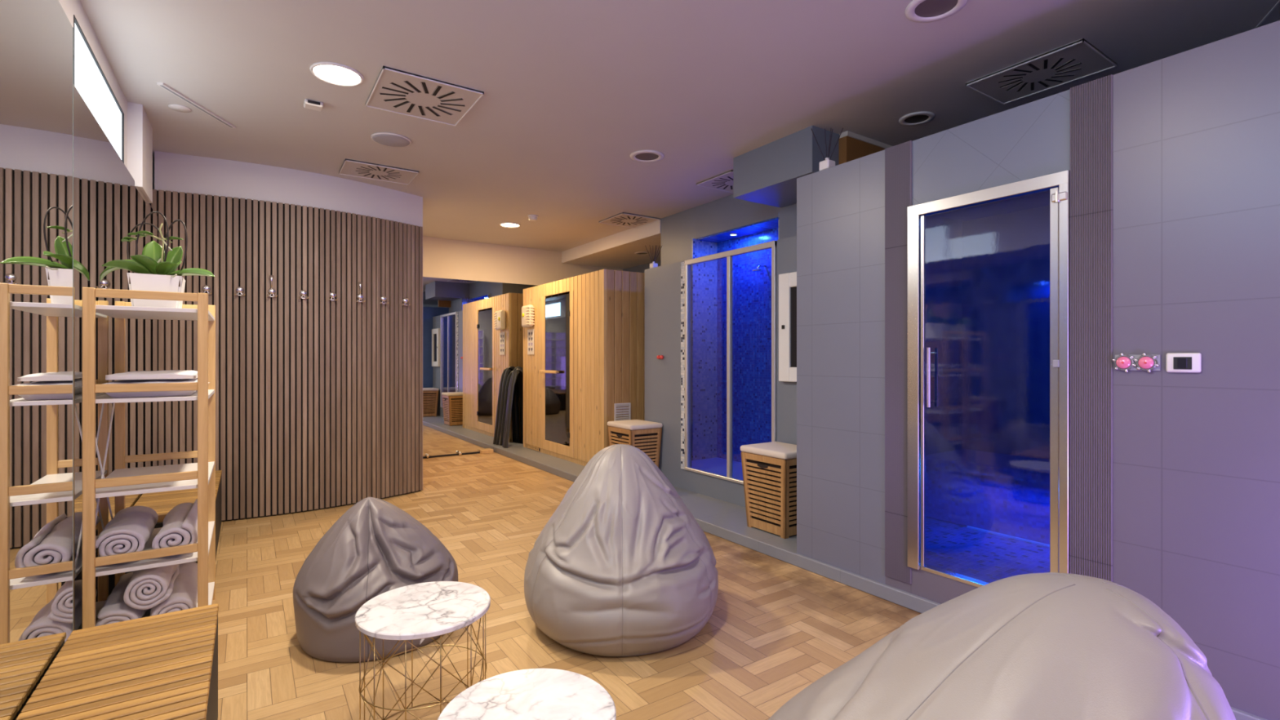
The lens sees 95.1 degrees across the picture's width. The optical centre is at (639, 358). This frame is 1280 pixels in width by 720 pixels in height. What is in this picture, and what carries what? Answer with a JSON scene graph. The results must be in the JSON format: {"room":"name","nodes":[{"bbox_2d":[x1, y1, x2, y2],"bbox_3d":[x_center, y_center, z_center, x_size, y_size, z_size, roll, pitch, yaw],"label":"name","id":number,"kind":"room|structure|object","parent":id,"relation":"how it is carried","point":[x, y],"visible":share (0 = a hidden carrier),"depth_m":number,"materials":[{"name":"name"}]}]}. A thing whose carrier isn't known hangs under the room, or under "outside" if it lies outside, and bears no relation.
{"room":"spa relaxation room","nodes":[
{"label":"spa relaxation room","id":0,"kind":"room"},
{"bbox_2d":[58,0,154,205],"bbox_3d":[-1.567,-0.135,1.177,0.150,2.670,7.500,0,0,-34],"label":"wall","id":1,"kind":"structure","parent":0,"point":[71,7],"depth_m":2.72,"materials":[{"name":"white paint"}]},
{"bbox_2d":[73,14,124,163],"bbox_3d":[-2.437,-1.130,2.592,0.022,0.460,1.580,0,0,-34],"label":"window","id":2,"kind":"structure","parent":1,"relation":"in","point":[90,81],"depth_m":2.70,"materials":[{"name":"white glass"}]},
{"bbox_2d":[73,84,157,631],"bbox_3d":[-2.588,0.095,2.879,0.049,2.170,2.858,0,0,-34],"label":"wall mirror","id":3,"kind":"object","parent":1,"relation":"attached to","point":[108,203],"visible":0.21,"depth_m":2.55,"materials":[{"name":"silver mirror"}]},
{"bbox_2d":[127,102,152,203],"bbox_3d":[-3.029,-1.232,3.550,0.067,0.477,0.430,0,0,-34],"label":"trim","id":4,"kind":"structure","parent":1,"relation":"attached to","point":[140,130],"depth_m":3.38,"materials":[{"name":"white paint"}]},
{"bbox_2d":[154,151,422,519],"bbox_3d":[-3.189,-0.135,5.433,1.900,2.670,2.024,0,0,-34],"label":"wall","id":5,"kind":"structure","parent":0,"point":[176,172],"depth_m":4.50,"materials":[{"name":"white paint"}]},
{"bbox_2d":[151,189,422,520],"bbox_3d":[-2.658,0.003,4.651,1.884,2.386,0.194,0,0,-39],"label":"panelling","id":6,"kind":"object","parent":5,"relation":"attached to","point":[319,400],"visible":0.87,"depth_m":4.56,"materials":[{"name":"brown wood"}]},
{"bbox_2d":[200,284,212,294],"bbox_3d":[-3.127,-0.498,4.221,0.068,0.072,0.053,0,0,-34],"label":"coat hook","id":7,"kind":"object","parent":6,"relation":"attached to","point":[206,288],"visible":0.85,"depth_m":4.23,"materials":[{"name":"silver metal"}]},
{"bbox_2d":[234,286,244,296],"bbox_3d":[-2.948,-0.498,4.312,0.068,0.072,0.053,0,0,-34],"label":"coat hook","id":8,"kind":"object","parent":6,"relation":"attached to","point":[239,289],"visible":1,"depth_m":4.32,"materials":[{"name":"silver metal"}]},
{"bbox_2d":[266,275,277,297],"bbox_3d":[-2.774,-0.544,4.413,0.068,0.163,0.053,0,0,-34],"label":"coat hook","id":9,"kind":"object","parent":6,"relation":"attached to","point":[271,291],"visible":1,"depth_m":4.42,"materials":[{"name":"silver metal"}]},
{"bbox_2d":[298,289,308,298],"bbox_3d":[-2.604,-0.498,4.531,0.068,0.072,0.053,0,0,-34],"label":"coat hook","id":10,"kind":"object","parent":6,"relation":"attached to","point":[303,293],"visible":1,"depth_m":4.54,"materials":[{"name":"silver metal"}]},
{"bbox_2d":[328,291,337,300],"bbox_3d":[-2.446,-0.498,4.663,0.068,0.072,0.053,0,0,-34],"label":"coat hook","id":11,"kind":"object","parent":6,"relation":"attached to","point":[332,295],"visible":1,"depth_m":4.67,"materials":[{"name":"silver metal"}]},
{"bbox_2d":[355,282,365,302],"bbox_3d":[-2.294,-0.544,4.809,0.068,0.163,0.053,0,0,-34],"label":"coat hook","id":12,"kind":"object","parent":6,"relation":"attached to","point":[359,296],"visible":1,"depth_m":4.81,"materials":[{"name":"silver metal"}]},
{"bbox_2d":[379,295,388,303],"bbox_3d":[-2.168,-0.498,4.958,0.068,0.072,0.053,0,0,-34],"label":"coat hook","id":13,"kind":"object","parent":6,"relation":"attached to","point":[383,298],"visible":1,"depth_m":4.96,"materials":[{"name":"silver metal"}]},
{"bbox_2d":[401,297,410,306],"bbox_3d":[-2.046,-0.498,5.120,0.068,0.072,0.053,0,0,-34],"label":"coat hook","id":14,"kind":"object","parent":6,"relation":"attached to","point":[405,300],"visible":1,"depth_m":5.13,"materials":[{"name":"silver metal"}]},
{"bbox_2d":[422,235,622,285],"bbox_3d":[-1.647,-0.135,7.747,3.300,2.670,0.100,0,0,-34],"label":"wall","id":15,"kind":"structure","parent":0,"point":[442,258],"depth_m":7.53,"materials":[{"name":"beige paint"}]},
{"bbox_2d":[422,276,537,458],"bbox_3d":[-1.843,0.110,7.536,2.660,2.181,0.029,0,0,-34],"label":"wall mirror","id":16,"kind":"object","parent":15,"relation":"attached to","point":[473,331],"visible":0.36,"depth_m":7.34,"materials":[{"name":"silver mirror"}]},
{"bbox_2d":[211,452,921,719],"bbox_3d":[0.127,1.250,3.337,5.470,0.100,9.400,0,0,-34],"label":"floor","id":17,"kind":"structure","parent":0,"point":[775,628],"depth_m":2.60,"materials":[{"name":"brown wood"}]},
{"bbox_2d":[15,603,218,719],"bbox_3d":[-0.993,1.000,1.027,0.350,0.400,1.908,0,0,-34],"label":"slatted bench","id":18,"kind":"object","parent":17,"relation":"on","point":[162,666],"visible":1,"depth_m":1.50,"materials":[{"name":"brown wood"}]},
{"bbox_2d":[82,287,215,628],"bbox_3d":[-2.098,0.468,2.551,0.376,1.465,0.665,0,0,-34],"label":"rack","id":19,"kind":"object","parent":17,"relation":"on","point":[122,482],"visible":0.79,"depth_m":2.35,"materials":[{"name":"brown wood"}]},
{"bbox_2d":[95,571,146,626],"bbox_3d":[-2.164,1.040,2.474,0.147,0.138,0.504,0,0,-34],"label":"rolled towel","id":20,"kind":"object","parent":19,"relation":"on","point":[114,610],"visible":0.42,"depth_m":2.31,"materials":[{"name":"grey fabric"}]},
{"bbox_2d":[95,505,158,556],"bbox_3d":[-2.165,0.735,2.473,0.173,0.139,0.507,0,0,-34],"label":"rolled towel","id":21,"kind":"object","parent":19,"relation":"on","point":[131,528],"visible":0.98,"depth_m":2.32,"materials":[{"name":"grey fabric"}]},
{"bbox_2d":[99,211,214,308],"bbox_3d":[-2.033,-0.411,2.474,0.390,0.418,0.256,0,0,-34],"label":"orchid pot","id":22,"kind":"object","parent":19,"relation":"on","point":[156,268],"visible":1,"depth_m":2.44,"materials":[{"name":"white ceramic"}]},
{"bbox_2d":[105,382,209,397],"bbox_3d":[-2.094,0.135,2.554,0.324,0.036,0.588,0,0,-34],"label":"tray","id":23,"kind":"object","parent":19,"relation":"on","point":[157,393],"visible":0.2,"depth_m":2.33,"materials":[{"name":"white ceramic"}]},
{"bbox_2d":[101,377,197,384],"bbox_3d":[-2.091,0.101,2.553,0.305,0.032,0.570,0,0,-34],"label":"folded towel","id":24,"kind":"object","parent":23,"relation":"on","point":[164,380],"visible":0.27,"depth_m":2.39,"materials":[{"name":"white fabric"}]},
{"bbox_2d":[105,369,197,380],"bbox_3d":[-2.093,0.067,2.552,0.282,0.031,0.546,0,0,-34],"label":"folded towel","id":25,"kind":"object","parent":24,"relation":"on","point":[171,374],"visible":0.85,"depth_m":2.35,"materials":[{"name":"white fabric"}]},
{"bbox_2d":[150,561,197,616],"bbox_3d":[-2.035,1.040,2.584,0.158,0.139,0.525,0,0,-34],"label":"rolled towel","id":26,"kind":"object","parent":19,"relation":"on","point":[184,596],"visible":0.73,"depth_m":2.46,"materials":[{"name":"grey fabric"}]},
{"bbox_2d":[123,564,179,609],"bbox_3d":[-2.083,0.915,2.516,0.156,0.149,0.505,0,0,-34],"label":"rolled towel","id":27,"kind":"object","parent":26,"relation":"on","point":[146,588],"visible":0.59,"depth_m":2.32,"materials":[{"name":"grey fabric"}]},
{"bbox_2d":[151,498,197,555],"bbox_3d":[-2.016,0.737,2.585,0.162,0.136,0.527,0,0,-34],"label":"rolled towel","id":28,"kind":"object","parent":19,"relation":"on","point":[180,527],"visible":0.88,"depth_m":2.40,"materials":[{"name":"grey fabric"}]},
{"bbox_2d":[124,470,222,573],"bbox_3d":[-2.756,1.000,3.510,0.364,0.400,1.416,0,0,-34],"label":"slatted bench","id":29,"kind":"object","parent":17,"relation":"on","point":[162,502],"visible":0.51,"depth_m":3.39,"materials":[{"name":"brown wood"}]},
{"bbox_2d":[293,497,457,662],"bbox_3d":[-1.169,0.915,2.625,0.691,0.570,0.708,0,0,-34],"label":"bean bag","id":30,"kind":"object","parent":17,"relation":"on","point":[375,548],"visible":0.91,"depth_m":2.42,"materials":[{"name":"grey leather"}]},
{"bbox_2d":[355,581,490,719],"bbox_3d":[-0.680,0.989,1.853,0.400,0.419,0.400,0,0,-34],"label":"side table","id":31,"kind":"object","parent":17,"relation":"on","point":[426,610],"visible":0.94,"depth_m":1.81,"materials":[{"name":"stone"}]},
{"bbox_2d":[480,448,493,453],"bbox_3d":[-1.941,1.177,7.414,0.160,0.045,0.056,0,0,-34],"label":"wooden block","id":32,"kind":"object","parent":17,"relation":"on","point":[487,451],"visible":1,"depth_m":7.39,"materials":[{"name":"brown wood"}]},
{"bbox_2d":[437,668,616,719],"bbox_3d":[-0.262,1.014,1.365,0.412,0.369,0.412,0,0,-34],"label":"side table","id":33,"kind":"object","parent":17,"relation":"on","point":[530,694],"visible":1,"depth_m":1.42,"materials":[{"name":"stone"}]},
{"bbox_2d":[524,444,718,656],"bbox_3d":[-0.080,0.802,2.699,0.887,0.795,0.892,0,0,-34],"label":"bean bag","id":34,"kind":"object","parent":17,"relation":"on","point":[621,566],"visible":1,"depth_m":2.41,"materials":[{"name":"grey leather"}]},
{"bbox_2d":[768,572,1235,719],"bbox_3d":[0.670,0.841,1.237,1.010,0.719,0.993,0,0,-34],"label":"bean bag","id":35,"kind":"object","parent":17,"relation":"on","point":[1046,646],"visible":1,"depth_m":1.15,"materials":[{"name":"grey leather"}]},
{"bbox_2d":[561,218,661,269],"bbox_3d":[-0.019,-1.393,7.386,1.000,0.155,2.314,0,0,-34],"label":"ceiling","id":36,"kind":"structure","parent":0,"point":[616,251],"depth_m":7.27,"materials":[{"name":"white paint"}]},
{"bbox_2d":[635,251,650,255],"bbox_3d":[0.033,-1.310,7.308,0.200,0.010,0.200,0,0,-34],"label":"recessed light","id":37,"kind":"object","parent":36,"relation":"in","point":[642,253],"visible":1,"depth_m":7.30,"materials":[{"name":"white"}]},
{"bbox_2d":[622,260,661,272],"bbox_3d":[2.356,-0.135,4.833,0.100,2.670,9.200,0,0,-34],"label":"wall","id":38,"kind":"structure","parent":0,"point":[639,268],"depth_m":8.23,"materials":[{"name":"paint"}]},
{"bbox_2d":[661,206,696,271],"bbox_3d":[0.792,-0.170,6.186,0.990,2.600,0.580,0,0,-34],"label":"wall","id":39,"kind":"structure","parent":0,"point":[678,229],"depth_m":5.91,"materials":[{"name":"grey paint"}]},
{"bbox_2d":[80,0,1279,251],"bbox_3d":[0.127,-1.520,3.337,5.470,0.100,9.400,0,0,-34],"label":"ceiling","id":40,"kind":"structure","parent":0,"point":[572,89],"depth_m":3.01,"materials":[{"name":"paint"}]},
{"bbox_2d":[168,103,191,112],"bbox_3d":[-2.700,-1.466,3.435,0.110,0.007,0.110,0,0,-34],"label":"ceiling disc","id":41,"kind":"object","parent":40,"relation":"attached to","point":[179,108],"visible":1,"depth_m":3.42,"materials":[{"name":"white plastic"}]},
{"bbox_2d":[156,82,235,128],"bbox_3d":[-2.569,-1.465,3.415,0.032,0.011,0.592,0,0,-2],"label":"ceiling vent","id":42,"kind":"object","parent":40,"relation":"in","point":[162,85],"visible":1,"depth_m":3.37,"materials":[{"name":"white metal"}]},
{"bbox_2d":[303,98,323,111],"bbox_3d":[-1.877,-1.456,3.363,0.092,0.028,0.083,0,0,-34],"label":"sensor","id":43,"kind":"object","parent":40,"relation":"attached to","point":[308,104],"visible":1,"depth_m":3.34,"materials":[{"name":"white plastic"}]},
{"bbox_2d":[309,62,364,86],"bbox_3d":[-1.564,-1.465,3.025,0.250,0.010,0.250,0,0,-34],"label":"recessed light","id":44,"kind":"object","parent":40,"relation":"in","point":[331,73],"visible":1,"depth_m":3.02,"materials":[{"name":"white plastic"}]},
{"bbox_2d":[338,158,418,185],"bbox_3d":[-2.053,-1.462,4.602,0.520,0.016,0.380,0,0,-34],"label":"ceiling vent","id":45,"kind":"object","parent":40,"relation":"in","point":[351,167],"visible":1,"depth_m":4.57,"materials":[{"name":"beige metal"}]},
{"bbox_2d":[370,132,411,146],"bbox_3d":[-1.668,-1.462,3.926,0.252,0.016,0.252,0,0,-34],"label":"ceiling speaker","id":46,"kind":"object","parent":40,"relation":"attached to","point":[391,140],"visible":1,"depth_m":3.90,"materials":[{"name":"grey plastic"}]},
{"bbox_2d":[365,65,484,126],"bbox_3d":[-1.221,-1.462,3.299,0.516,0.016,0.530,0,0,-34],"label":"ceiling vent","id":47,"kind":"object","parent":40,"relation":"in","point":[396,91],"visible":1,"depth_m":3.26,"materials":[{"name":"beige metal"}]},
{"bbox_2d":[499,222,520,227],"bbox_3d":[-1.428,-1.465,6.430,0.230,0.010,0.230,0,0,-34],"label":"recessed light","id":48,"kind":"object","parent":40,"relation":"in","point":[508,224],"visible":1,"depth_m":6.43,"materials":[{"name":"white glass"}]},
{"bbox_2d":[527,214,538,221],"bbox_3d":[-1.103,-1.446,6.040,0.110,0.048,0.110,0,0,-34],"label":"smoke detector","id":49,"kind":"object","parent":40,"relation":"attached to","point":[531,217],"visible":1,"depth_m":6.01,"materials":[{"name":"white plastic"}]},
{"bbox_2d":[599,212,659,228],"bbox_3d":[-0.117,-1.462,6.203,0.460,0.016,0.480,0,0,-34],"label":"ceiling vent","id":50,"kind":"object","parent":40,"relation":"in","point":[623,219],"visible":1,"depth_m":6.16,"materials":[{"name":"beige metal"}]},
{"bbox_2d":[629,150,664,162],"bbox_3d":[0.050,-1.465,4.249,0.250,0.010,0.250,0,0,-34],"label":"recessed light","id":51,"kind":"object","parent":40,"relation":"in","point":[652,156],"visible":1,"depth_m":4.25,"materials":[{"name":"white metal"}]},
{"bbox_2d":[696,169,733,192],"bbox_3d":[0.783,-1.462,4.862,0.460,0.016,0.430,0,0,-34],"label":"ceiling vent","id":52,"kind":"object","parent":40,"relation":"in","point":[723,181],"visible":0.56,"depth_m":4.85,"materials":[{"name":"beige metal"}]},
{"bbox_2d":[733,125,839,207],"bbox_3d":[1.276,-1.323,4.254,0.940,0.293,0.722,0,0,-34],"label":"bulkhead","id":53,"kind":"object","parent":40,"relation":"attached to","point":[768,174],"depth_m":3.96,"materials":[{"name":"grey paint"}]},
{"bbox_2d":[898,111,934,125],"bbox_3d":[1.692,-1.465,3.580,0.200,0.010,0.200,0,0,-34],"label":"recessed light","id":54,"kind":"object","parent":40,"relation":"in","point":[911,118],"visible":1,"depth_m":3.57,"materials":[{"name":"white"}]},
{"bbox_2d":[904,0,967,22],"bbox_3d":[1.232,-1.465,2.436,0.236,0.010,0.236,0,0,-34],"label":"recessed light","id":55,"kind":"object","parent":40,"relation":"in","point":[917,11],"visible":1,"depth_m":2.46,"materials":[{"name":"white"}]},
{"bbox_2d":[965,38,1117,104],"bbox_3d":[2.057,-1.462,3.018,0.410,0.016,0.530,0,0,-34],"label":"ceiling vent","id":56,"kind":"object","parent":40,"relation":"in","point":[1079,59],"visible":1,"depth_m":2.99,"materials":[{"name":"beige metal"}]},
{"bbox_2d":[1254,0,1279,28],"bbox_3d":[2.683,-1.468,2.499,0.008,0.003,0.340,0,0,29],"label":"strip","id":57,"kind":"object","parent":40,"relation":"attached to","point":[1278,2],"visible":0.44,"depth_m":2.50,"materials":[{"name":"white metal"}]},
{"bbox_2d":[692,238,716,460],"bbox_3d":[0.633,-0.087,5.722,0.309,2.135,0.011,0,0,-34],"label":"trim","id":58,"kind":"structure","parent":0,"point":[704,274],"depth_m":5.71,"materials":[{"name":"tile"}]},
{"bbox_2d":[644,235,796,506],"bbox_3d":[0.875,0.142,4.752,0.470,1.975,2.284,0,0,-34],"label":"wall","id":59,"kind":"structure","parent":0,"point":[662,283],"depth_m":5.20,"materials":[{"name":"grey paint"}]},
{"bbox_2d":[644,244,662,268],"bbox_3d":[0.130,-0.955,5.507,0.152,0.221,0.068,0,0,-21],"label":"reed diffuser","id":60,"kind":"object","parent":59,"relation":"in","point":[653,264],"visible":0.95,"depth_m":5.50,"materials":[{"name":"white"}]},
{"bbox_2d":[649,261,657,268],"bbox_3d":[0.129,-0.877,5.506,0.059,0.065,0.059,0,0,-34],"label":"bottle","id":61,"kind":"object","parent":60,"relation":"on","point":[653,264],"depth_m":5.48,"materials":[{"name":"white"}]},
{"bbox_2d":[656,355,663,359],"bbox_3d":[0.185,-0.012,5.330,0.030,0.036,0.081,0,0,-34],"label":"valve","id":62,"kind":"object","parent":59,"relation":"attached to","point":[661,357],"visible":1,"depth_m":5.31,"materials":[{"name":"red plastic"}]},
{"bbox_2d":[680,262,684,469],"bbox_3d":[0.373,0.062,5.071,0.008,1.795,0.055,0,0,-34],"label":"trim","id":63,"kind":"structure","parent":59,"relation":"attached to","point":[682,264],"depth_m":5.07,"materials":[{"name":"stone"}]},
{"bbox_2d":[684,240,777,484],"bbox_3d":[0.688,0.057,4.614,0.045,1.797,1.035,0,0,-34],"label":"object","id":64,"kind":"structure","parent":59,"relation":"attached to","point":[728,255],"depth_m":4.58,"materials":[{"name":"silver metal"}]},
{"bbox_2d":[778,271,796,382],"bbox_3d":[1.117,-0.215,3.923,0.051,0.750,0.470,0,0,-34],"label":"upper cabinet","id":65,"kind":"object","parent":59,"relation":"attached to","point":[787,282],"visible":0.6,"depth_m":4.03,"materials":[{"name":"white laminate"}]},
{"bbox_2d":[696,194,781,239],"bbox_3d":[1.289,-1.315,5.445,0.990,0.310,1.203,0,0,-34],"label":"wall shower header","id":66,"kind":"structure","parent":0,"point":[726,213],"depth_m":5.29,"materials":[{"name":"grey paint"}]},
{"bbox_2d":[697,217,777,243],"bbox_3d":[0.991,-1.152,5.238,0.254,0.014,1.191,0,0,-34],"label":"ceiling","id":67,"kind":"structure","parent":66,"relation":"attached to","point":[771,224],"depth_m":5.28,"materials":[{"name":"blue tile"}]},
{"bbox_2d":[716,227,777,462],"bbox_3d":[1.397,-0.015,5.517,0.730,2.289,1.203,0,0,-34],"label":"wall","id":68,"kind":"structure","parent":0,"point":[751,291],"depth_m":5.46,"materials":[{"name":"blue tile"}]},
{"bbox_2d":[691,457,742,479],"bbox_3d":[0.819,1.055,5.122,0.668,0.150,1.191,0,0,-34],"label":"shower floor","id":69,"kind":"structure","parent":68,"relation":"attached to","point":[717,465],"depth_m":5.31,"materials":[{"name":"blue tile"}]},
{"bbox_2d":[751,264,765,271],"bbox_3d":[1.065,-0.806,5.219,0.150,0.066,0.104,0,0,-34],"label":"shower","id":70,"kind":"object","parent":68,"relation":"attached to","point":[757,269],"visible":1,"depth_m":5.20,"materials":[{"name":"silver metal"}]},
{"bbox_2d":[778,203,796,239],"bbox_3d":[1.810,-0.023,4.536,1.139,2.306,0.884,0,0,-34],"label":"wall","id":71,"kind":"structure","parent":0,"point":[787,215],"depth_m":4.51,"materials":[{"name":"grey paint"}]},
{"bbox_2d":[777,212,778,239],"bbox_3d":[1.257,-0.083,4.704,0.407,2.125,0.009,0,0,-34],"label":"trim","id":72,"kind":"structure","parent":71,"relation":"attached to","point":[778,212],"depth_m":4.59,"materials":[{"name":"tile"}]},
{"bbox_2d":[819,157,835,170],"bbox_3d":[1.045,-1.081,3.267,0.066,0.072,0.066,0,0,-34],"label":"bottle","id":73,"kind":"object","parent":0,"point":[828,163],"depth_m":3.24,"materials":[{"name":"white"}]},
{"bbox_2d":[796,149,885,584],"bbox_3d":[1.110,0.077,3.191,0.100,2.245,0.568,0,0,-34],"label":"wall pillar","id":74,"kind":"structure","parent":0,"point":[841,207],"depth_m":3.13,"materials":[{"name":"grey tile"}]},
{"bbox_2d":[810,128,843,170],"bbox_3d":[1.046,-1.165,3.267,0.167,0.241,0.076,0,0,-21],"label":"reed diffuser","id":75,"kind":"object","parent":74,"relation":"on","point":[827,163],"visible":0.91,"depth_m":3.26,"materials":[{"name":"white"}]},
{"bbox_2d":[839,136,884,164],"bbox_3d":[1.893,-1.243,4.196,1.380,0.394,0.059,0,0,-34],"label":"wall","id":76,"kind":"structure","parent":0,"point":[851,148],"depth_m":3.83,"materials":[{"name":"brown wood"}]},
{"bbox_2d":[839,130,893,148],"bbox_3d":[1.896,-1.455,4.191,1.380,0.030,0.065,0,0,-34],"label":"trim","id":77,"kind":"structure","parent":76,"relation":"attached to","point":[847,133],"depth_m":3.88,"materials":[{"name":"beige paint"}]},
{"bbox_2d":[911,89,1070,205],"bbox_3d":[1.528,-0.885,2.571,0.096,0.320,0.927,0,0,-34],"label":"wall","id":78,"kind":"structure","parent":0,"point":[1032,140],"depth_m":2.50,"materials":[{"name":"tile"}]},
{"bbox_2d":[1112,20,1279,719],"bbox_3d":[2.543,0.077,1.056,0.100,2.245,2.720,0,0,-34],"label":"tiled wall","id":79,"kind":"structure","parent":0,"point":[1196,131],"depth_m":1.95,"materials":[{"name":"grey tile"}]},
{"bbox_2d":[493,444,1266,719],"bbox_3d":[1.497,1.165,4.256,1.970,0.070,9.200,0,0,-34],"label":"trim","id":80,"kind":"structure","parent":79,"relation":"attached to","point":[725,520],"depth_m":3.80,"materials":[{"name":"grey tile"}]},
{"bbox_2d":[502,375,511,445],"bbox_3d":[-1.629,0.638,7.615,0.332,0.977,0.063,0,0,-34],"label":"mat","id":81,"kind":"object","parent":80,"relation":"on","point":[511,375],"visible":0.13,"depth_m":7.54,"materials":[{"name":"grey plastic"}]},
{"bbox_2d":[502,366,523,447],"bbox_3d":[-1.614,0.614,7.542,0.329,1.027,0.070,0,0,-34],"label":"mat","id":82,"kind":"object","parent":80,"relation":"on","point":[516,367],"visible":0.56,"depth_m":7.48,"materials":[{"name":"grey plastic"}]},
{"bbox_2d":[503,368,523,448],"bbox_3d":[-1.583,0.624,7.471,0.323,1.007,0.080,0,0,-34],"label":"mat","id":83,"kind":"object","parent":80,"relation":"on","point":[518,372],"visible":0.7,"depth_m":7.43,"materials":[{"name":"grey plastic"}]},
{"bbox_2d":[523,268,644,466],"bbox_3d":[-0.439,0.122,6.956,1.275,2.015,2.040,0,0,-34],"label":"cabin","id":84,"kind":"object","parent":80,"relation":"on","point":[588,357],"visible":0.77,"depth_m":6.16,"materials":[{"name":"brown wood"}]},
{"bbox_2d":[521,304,534,327],"bbox_3d":[-1.399,-0.525,7.258,0.083,0.270,0.268,0,0,-34],"label":"controller","id":85,"kind":"object","parent":84,"relation":"attached to","point":[527,311],"visible":1,"depth_m":7.17,"materials":[{"name":"beige plastic"}]},
{"bbox_2d":[527,328,533,354],"bbox_3d":[-1.357,-0.205,7.267,0.004,0.310,0.200,0,0,-34],"label":"instruction sheet","id":86,"kind":"object","parent":84,"relation":"attached to","point":[530,332],"visible":1,"depth_m":7.26,"materials":[{"name":"white paper"}]},
{"bbox_2d":[613,402,631,421],"bbox_3d":[-0.175,0.540,5.895,0.190,0.180,0.015,0,0,-34],"label":"wall grille","id":87,"kind":"object","parent":84,"relation":"attached to","point":[616,406],"visible":0.95,"depth_m":5.88,"materials":[{"name":"white plastic"}]},
{"bbox_2d":[607,419,662,467],"bbox_3d":[-0.051,0.857,5.373,0.351,0.545,0.416,0,0,-34],"label":"laundry hamper","id":88,"kind":"object","parent":80,"relation":"on","point":[644,435],"visible":0.54,"depth_m":5.26,"materials":[{"name":"brown wood"}]},
{"bbox_2d":[740,441,796,538],"bbox_3d":[0.929,0.857,3.878,0.351,0.545,0.411,0,0,-34],"label":"laundry hamper","id":89,"kind":"object","parent":80,"relation":"on","point":[769,469],"visible":0.74,"depth_m":3.76,"materials":[{"name":"brown wood"}]},
{"bbox_2d":[885,568,977,604],"bbox_3d":[1.527,1.100,2.571,0.099,0.200,0.927,0,0,-34],"label":"wall door sill","id":90,"kind":"structure","parent":79,"relation":"attached to","point":[940,589],"depth_m":2.73,"materials":[{"name":"grey tile"}]},
{"bbox_2d":[1111,352,1160,373],"bbox_3d":[1.769,0.015,2.092,0.030,0.070,0.134,0,0,-34],"label":"valves","id":91,"kind":"object","parent":79,"relation":"attached to","point":[1146,362],"visible":1,"depth_m":2.09,"materials":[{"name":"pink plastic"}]},
{"bbox_2d":[1165,352,1201,373],"bbox_3d":[1.847,0.015,1.990,0.015,0.067,0.090,0,0,-34],"label":"wall thermostat","id":92,"kind":"object","parent":79,"relation":"attached to","point":[1189,362],"visible":1,"depth_m":1.98,"materials":[{"name":"white plastic"}]},
{"bbox_3d":[1.531,0.137,2.574,0.088,1.725,0.927,0,0,-34],"label":"wall","id":93,"kind":"structure","parent":0,"visible":0},
{"bbox_2d":[884,140,911,584],"bbox_3d":[1.274,0.019,2.875,0.039,2.130,0.140,0,0,-34],"label":"wall panel","id":94,"kind":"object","parent":93,"relation":"attached to","point":[898,158],"depth_m":2.87,"materials":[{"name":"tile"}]},
{"bbox_2d":[906,169,1070,587],"bbox_3d":[1.484,0.136,2.546,0.088,1.729,0.665,0,0,-34],"label":"door","id":95,"kind":"structure","parent":93,"relation":"in","point":[988,269],"depth_m":2.52,"materials":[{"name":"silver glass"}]},
{"bbox_2d":[1070,74,1112,582],"bbox_3d":[1.714,0.022,2.220,0.039,2.136,0.135,0,0,-34],"label":"wall panel","id":96,"kind":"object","parent":93,"relation":"attached to","point":[1091,102],"depth_m":2.21,"materials":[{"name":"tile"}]},
{"bbox_3d":[-0.558,0.106,-0.075,0.129,2.188,4.298,0,0,-34],"label":"lining","id":97,"kind":"object","parent":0,"visible":0},
{"bbox_2d":[0,0,73,719],"bbox_3d":[-0.503,0.095,-0.034,0.008,2.171,4.304,0,0,-34],"label":"wall mirror","id":98,"kind":"object","parent":97,"relation":"attached to","point":[37,36],"visible":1,"depth_m":1.43,"materials":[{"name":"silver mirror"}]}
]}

